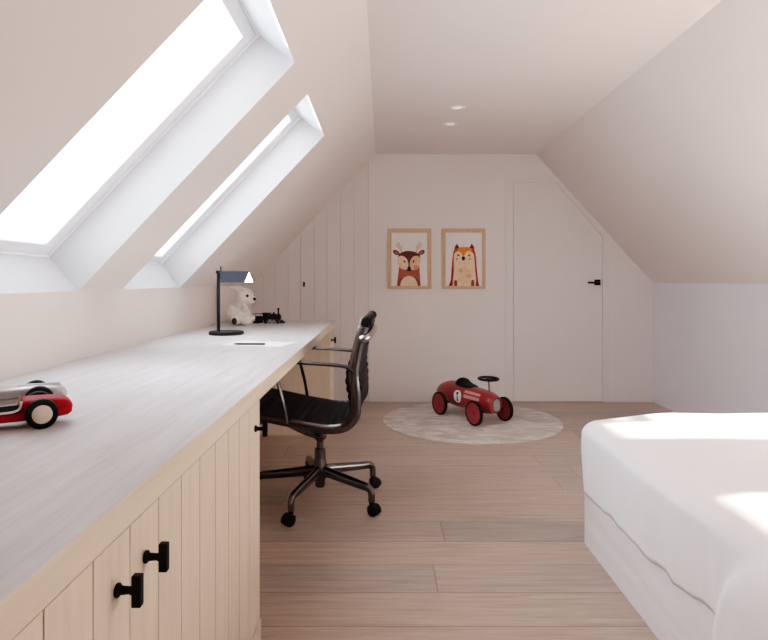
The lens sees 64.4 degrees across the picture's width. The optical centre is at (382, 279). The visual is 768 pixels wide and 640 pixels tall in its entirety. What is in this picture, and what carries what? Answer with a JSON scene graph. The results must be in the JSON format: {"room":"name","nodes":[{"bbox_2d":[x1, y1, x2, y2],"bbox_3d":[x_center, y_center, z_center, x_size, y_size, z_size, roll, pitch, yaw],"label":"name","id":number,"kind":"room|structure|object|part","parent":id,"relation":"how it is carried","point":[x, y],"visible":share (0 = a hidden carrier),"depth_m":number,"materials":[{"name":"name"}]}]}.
{"room":"attic child's bedroom","nodes":[
{"label":"attic child's bedroom","id":0,"kind":"room"},
{"bbox_2d":[0,285,250,380],"bbox_3d":[-1.173,0.593,1.512,0.100,1.104,7.625,0,0,0],"label":"wall","id":1,"kind":"structure","parent":0,"point":[42,330],"depth_m":2.35,"materials":[{"name":"paint"}]},
{"bbox_2d":[0,0,374,290],"bbox_3d":[-0.614,-0.540,1.512,1.106,1.161,7.625,0,0,0],"label":"sloped ceiling","id":2,"kind":"structure","parent":0,"point":[62,61],"depth_m":2.26,"materials":[{"name":"paint"}]},
{"bbox_2d":[0,0,294,293],"bbox_3d":[-0.808,-0.462,1.870,0.968,1.006,0.816,0,0,0],"label":"window","id":3,"kind":"structure","parent":2,"relation":"in","point":[256,54],"depth_m":2.23,"materials":[{"name":"white paint"}]},
{"bbox_2d":[123,94,323,288],"bbox_3d":[-0.808,-0.462,3.007,0.968,1.006,0.811,0,0,0],"label":"window","id":4,"kind":"structure","parent":2,"relation":"in","point":[300,130],"depth_m":3.37,"materials":[{"name":"white paint"}]},
{"bbox_3d":[-0.859,-0.510,3.007,0.790,0.830,0.702,0,0,0],"label":"sash","id":5,"kind":"part","parent":4,"relation":"part of","materials":[{"name":"white paint"}]},
{"bbox_3d":[-0.855,-0.506,3.007,0.874,0.918,0.811,0,0,0],"label":"frame","id":6,"kind":"part","parent":4,"relation":"part of","materials":[{"name":"white paint"}]},
{"bbox_2d":[251,154,652,401],"bbox_3d":[0.597,-0.017,5.275,3.639,2.324,0.100,0,0,0],"label":"wall","id":7,"kind":"structure","parent":0,"point":[424,339],"depth_m":5.22,"materials":[{"name":"paint"}]},
{"bbox_2d":[301,162,367,400],"bbox_3d":[-0.412,0.014,5.227,0.574,2.051,0.020,0,0,0],"label":"door","id":8,"kind":"structure","parent":7,"relation":"in","point":[334,246],"depth_m":5.22,"materials":[{"name":"paint"}]},
{"bbox_2d":[388,228,430,288],"bbox_3d":[0.230,-0.182,5.213,0.372,0.516,0.021,0,0,0],"label":"framed print","id":9,"kind":"object","parent":7,"relation":"attached to","point":[409,249],"visible":1,"depth_m":5.22,"materials":[{"name":"paper"}]},
{"bbox_2d":[442,228,485,288],"bbox_3d":[0.693,-0.182,5.213,0.373,0.516,0.021,0,0,0],"label":"framed print","id":10,"kind":"object","parent":7,"relation":"attached to","point":[463,249],"visible":1,"depth_m":5.22,"materials":[{"name":"paper"}]},
{"bbox_2d":[505,175,608,401],"bbox_3d":[1.496,0.073,5.202,0.886,1.944,0.070,0,0,0],"label":"door","id":11,"kind":"structure","parent":7,"relation":"in","point":[557,253],"depth_m":5.22,"materials":[{"name":"paint"}]},
{"bbox_3d":[1.803,0.021,5.196,0.120,0.050,0.058,0,0,0],"label":"handle","id":12,"kind":"part","parent":11,"relation":"part of","materials":[{"name":"black metal"}]},
{"bbox_2d":[259,402,675,639],"bbox_3d":[0.597,1.095,1.512,3.639,0.100,7.625,0,0,0],"label":"floor","id":13,"kind":"structure","parent":0,"point":[465,541],"depth_m":2.43,"materials":[{"name":"brown wood"}]},
{"bbox_2d":[12,443,214,639],"bbox_3d":[-0.720,0.694,0.637,0.802,0.702,1.306,0,0,0],"label":"base cabinet","id":14,"kind":"object","parent":13,"relation":"on","point":[155,580],"visible":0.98,"depth_m":0.94,"materials":[{"name":"brown wood"}]},
{"bbox_3d":[-0.364,0.657,0.637,0.020,0.626,0.433,0,0,0],"label":"door","id":15,"kind":"part","parent":14,"relation":"part of","materials":[{"name":"brown wood"}]},
{"bbox_3d":[-0.337,0.412,0.810,0.035,0.042,0.019,0,0,0],"label":"handle","id":16,"kind":"part","parent":14,"relation":"part of","materials":[{"name":"black metal"}]},
{"bbox_3d":[-0.337,0.412,0.908,0.035,0.042,0.019,0,0,0],"label":"handle","id":17,"kind":"part","parent":14,"relation":"part of","materials":[{"name":"black metal"}]},
{"bbox_2d":[0,320,334,639],"bbox_3d":[-0.736,0.318,2.212,0.772,0.046,4.465,0,0,0],"label":"countertop","id":18,"kind":"structure","parent":14,"relation":"on","point":[141,415],"depth_m":1.15,"materials":[{"name":"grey wood"}]},
{"bbox_2d":[0,380,66,405],"bbox_3d":[-0.858,0.250,1.351,0.280,0.089,0.123,0,0,-33],"label":"race car","id":19,"kind":"object","parent":18,"relation":"on","point":[9,394],"visible":0.42,"depth_m":1.35,"materials":[{"name":"silver metal"}]},
{"bbox_2d":[0,391,72,428],"bbox_3d":[-0.772,0.250,1.207,0.280,0.089,0.123,0,0,-33],"label":"race car","id":20,"kind":"object","parent":18,"relation":"on","point":[39,409],"visible":1,"depth_m":1.21,"materials":[{"name":"red paint"}]},
{"bbox_3d":[-0.804,0.251,1.229,0.130,0.023,0.005,0,0,-33],"label":"cockpit trim","id":21,"kind":"part","parent":20,"relation":"part of","materials":[{"name":"beige paint"}]},
{"bbox_3d":[-0.765,0.251,1.169,0.130,0.023,0.005,0,0,-33],"label":"cockpit trim","id":22,"kind":"part","parent":20,"relation":"part of","materials":[{"name":"beige paint"}]},
{"bbox_2d":[209,266,253,335],"bbox_3d":[-0.819,0.111,3.299,0.238,0.368,0.187,0,0,0],"label":"desk lamp","id":23,"kind":"object","parent":18,"relation":"on","point":[222,276],"visible":1,"depth_m":3.27,"materials":[{"name":"metal"}]},
{"bbox_3d":[-0.797,-0.018,3.281,0.172,0.061,0.116,0,0,13],"label":"lamp shade","id":24,"kind":"part","parent":23,"relation":"part of","materials":[{"name":"metal"}]},
{"bbox_2d":[245,273,252,281],"bbox_3d":[-0.794,-0.015,3.281,0.163,0.054,0.104,0,0,13],"label":"diffuser","id":25,"kind":"object","parent":23,"relation":"attached to","point":[248,278],"depth_m":3.26,"materials":[{"name":"white"}]},
{"bbox_2d":[227,285,255,325],"bbox_3d":[-0.921,0.164,3.998,0.196,0.262,0.160,0,0,-36],"label":"plush bear","id":26,"kind":"object","parent":18,"relation":"on","point":[239,313],"visible":1,"depth_m":3.95},
{"bbox_2d":[222,341,297,346],"bbox_3d":[-0.568,0.294,2.815,0.297,0.001,0.210,0,0,15],"label":"paper sheet","id":27,"kind":"object","parent":18,"relation":"on","point":[267,343],"visible":0.86,"depth_m":2.82,"materials":[{"name":"white paper"}]},
{"bbox_2d":[234,343,264,344],"bbox_3d":[-0.606,0.290,2.765,0.145,0.007,0.009,0,0,1],"label":"pencil","id":28,"kind":"object","parent":27,"relation":"on","point":[234,343],"visible":1,"depth_m":2.76,"materials":[{"name":"grey"}]},
{"bbox_2d":[253,308,284,323],"bbox_3d":[-0.770,0.242,4.132,0.224,0.106,0.056,0,0,14],"label":"locomotive","id":29,"kind":"object","parent":18,"relation":"on","point":[269,318],"visible":1,"depth_m":4.11,"materials":[{"name":"black paint"}]},
{"bbox_3d":[-0.364,0.657,1.073,0.020,0.626,0.433,0,0,0],"label":"door","id":30,"kind":"part","parent":14,"relation":"part of","materials":[{"name":"brown wood"}]},
{"bbox_2d":[215,400,267,639],"bbox_3d":[-0.720,0.694,1.524,0.802,0.702,0.466,0,0,0],"label":"base cabinet","id":31,"kind":"object","parent":13,"relation":"on","point":[237,451],"visible":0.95,"depth_m":1.51,"materials":[{"name":"brown wood"}]},
{"bbox_3d":[-0.337,0.412,1.690,0.035,0.042,0.019,0,0,0],"label":"handle","id":32,"kind":"part","parent":31,"relation":"part of","materials":[{"name":"black metal"}]},
{"bbox_2d":[260,328,335,434],"bbox_3d":[-0.720,0.694,4.278,0.802,0.702,0.332,0,0,0],"label":"base cabinet","id":33,"kind":"object","parent":13,"relation":"on","point":[319,379],"visible":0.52,"depth_m":4.11,"materials":[{"name":"brown wood"}]},
{"bbox_3d":[-0.364,0.657,4.286,0.020,0.626,0.315,0,0,0],"label":"door","id":34,"kind":"part","parent":33,"relation":"part of","materials":[{"name":"brown wood"}]},
{"bbox_2d":[259,310,380,526],"bbox_3d":[-0.333,0.601,2.886,0.692,0.888,0.687,0,0,0],"label":"office chair","id":35,"kind":"object","parent":13,"relation":"on","point":[310,416],"visible":0.87,"depth_m":2.76,"materials":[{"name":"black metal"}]},
{"bbox_3d":[-0.461,0.927,2.888,0.313,0.111,0.042,0,0,0],"label":"leg","id":36,"kind":"part","parent":35,"relation":"part of","materials":[{"name":"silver metal"}]},
{"bbox_3d":[-0.394,0.606,2.892,0.551,0.106,0.532,0,0,0],"label":"seat","id":37,"kind":"part","parent":35,"relation":"part of","materials":[{"name":"black leather"}]},
{"bbox_3d":[-0.344,0.927,2.730,0.042,0.111,0.313,0,0,17],"label":"leg","id":38,"kind":"part","parent":35,"relation":"part of","materials":[{"name":"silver metal"}]},
{"bbox_3d":[-0.350,0.927,3.044,0.042,0.111,0.313,0,0,-19],"label":"leg","id":39,"kind":"part","parent":35,"relation":"part of","materials":[{"name":"black metal"}]},
{"bbox_3d":[-0.367,0.428,2.629,0.619,0.472,0.025,0,0,2],"label":"rail","id":40,"kind":"part","parent":35,"relation":"part of","materials":[{"name":"silver metal"}]},
{"bbox_3d":[-0.298,0.479,2.613,0.362,0.273,0.033,0,0,2],"label":"armrest","id":41,"kind":"part","parent":35,"relation":"part of","materials":[{"name":"silver metal"}]},
{"bbox_3d":[-0.347,0.428,3.153,0.619,0.472,0.025,0,0,2],"label":"rail","id":42,"kind":"part","parent":35,"relation":"part of","materials":[{"name":"silver metal"}]},
{"bbox_3d":[-0.277,0.479,3.162,0.362,0.273,0.033,0,0,2],"label":"armrest","id":43,"kind":"part","parent":35,"relation":"part of","materials":[{"name":"silver metal"}]},
{"bbox_3d":[-0.161,0.927,2.793,0.313,0.111,0.042,0,0,35],"label":"leg","id":44,"kind":"part","parent":35,"relation":"part of","materials":[{"name":"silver metal"}]},
{"bbox_3d":[-0.161,0.927,2.983,0.313,0.111,0.042,0,0,-35],"label":"leg","id":45,"kind":"part","parent":35,"relation":"part of","materials":[{"name":"silver metal"}]},
{"bbox_3d":[-0.107,0.413,2.881,0.094,0.427,0.512,0,0,2],"label":"backrest","id":46,"kind":"part","parent":35,"relation":"part of","materials":[{"name":"black"}]},
{"bbox_2d":[383,403,563,443],"bbox_3d":[0.660,1.040,4.535,1.314,0.009,1.315,0,0,0],"label":"round rug","id":47,"kind":"object","parent":13,"relation":"on","point":[421,421],"visible":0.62,"depth_m":4.34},
{"bbox_2d":[432,376,512,425],"bbox_3d":[0.635,0.870,4.642,0.321,0.331,0.708,0,0,-31],"label":"car","id":48,"kind":"object","parent":47,"relation":"on","point":[476,401],"visible":1,"depth_m":4.47,"materials":[{"name":"red paint"}]},
{"bbox_2d":[492,398,500,412],"bbox_3d":[0.812,0.893,4.349,0.078,0.108,0.010,0,0,-31],"label":"grille","id":49,"kind":"object","parent":48,"relation":"attached to","point":[496,402],"depth_m":4.35,"materials":[{"name":"silver metal"}]},
{"bbox_2d":[585,494,714,639],"bbox_3d":[1.552,0.810,1.370,1.505,0.470,2.100,0,0,0],"label":"bed","id":50,"kind":"object","parent":13,"relation":"on","point":[670,613],"visible":0.34,"depth_m":1.86,"materials":[{"name":"white wood"}]},
{"bbox_2d":[581,413,767,639],"bbox_3d":[1.517,0.693,1.370,1.583,0.430,2.140,0,0,0],"label":"duvet","id":51,"kind":"object","parent":50,"relation":"on","point":[689,490],"visible":1,"depth_m":1.72,"materials":[{"name":"white fabric"}]},
{"bbox_2d":[367,0,721,153],"bbox_3d":[0.625,-1.129,1.512,1.611,0.100,7.625,0,0,0],"label":"ceiling","id":52,"kind":"structure","parent":0,"point":[523,72],"depth_m":3.00,"materials":[{"name":"paint"}]},
{"bbox_2d":[442,122,457,125],"bbox_3d":[0.465,-1.076,4.206,0.108,0.006,0.108,0,0,0],"label":"recessed light","id":53,"kind":"object","parent":52,"relation":"in","point":[444,123],"visible":1,"depth_m":4.20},
{"bbox_2d":[448,105,465,110],"bbox_3d":[0.465,-1.076,3.816,0.108,0.006,0.108,0,0,0],"label":"recessed light","id":54,"kind":"object","parent":52,"relation":"in","point":[455,107],"visible":1,"depth_m":3.81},
{"bbox_2d":[536,0,767,283],"bbox_3d":[1.848,-0.562,1.512,1.076,1.174,7.625,0,0,0],"label":"sloped ceiling","id":55,"kind":"structure","parent":0,"point":[671,163],"depth_m":3.46,"materials":[{"name":"paint"}]},
{"bbox_2d":[653,283,767,413],"bbox_3d":[2.366,0.585,1.512,0.100,1.120,7.625,0,0,0],"label":"wall","id":56,"kind":"structure","parent":0,"point":[710,341],"depth_m":4.29,"materials":[{"name":"paint"}]}
]}

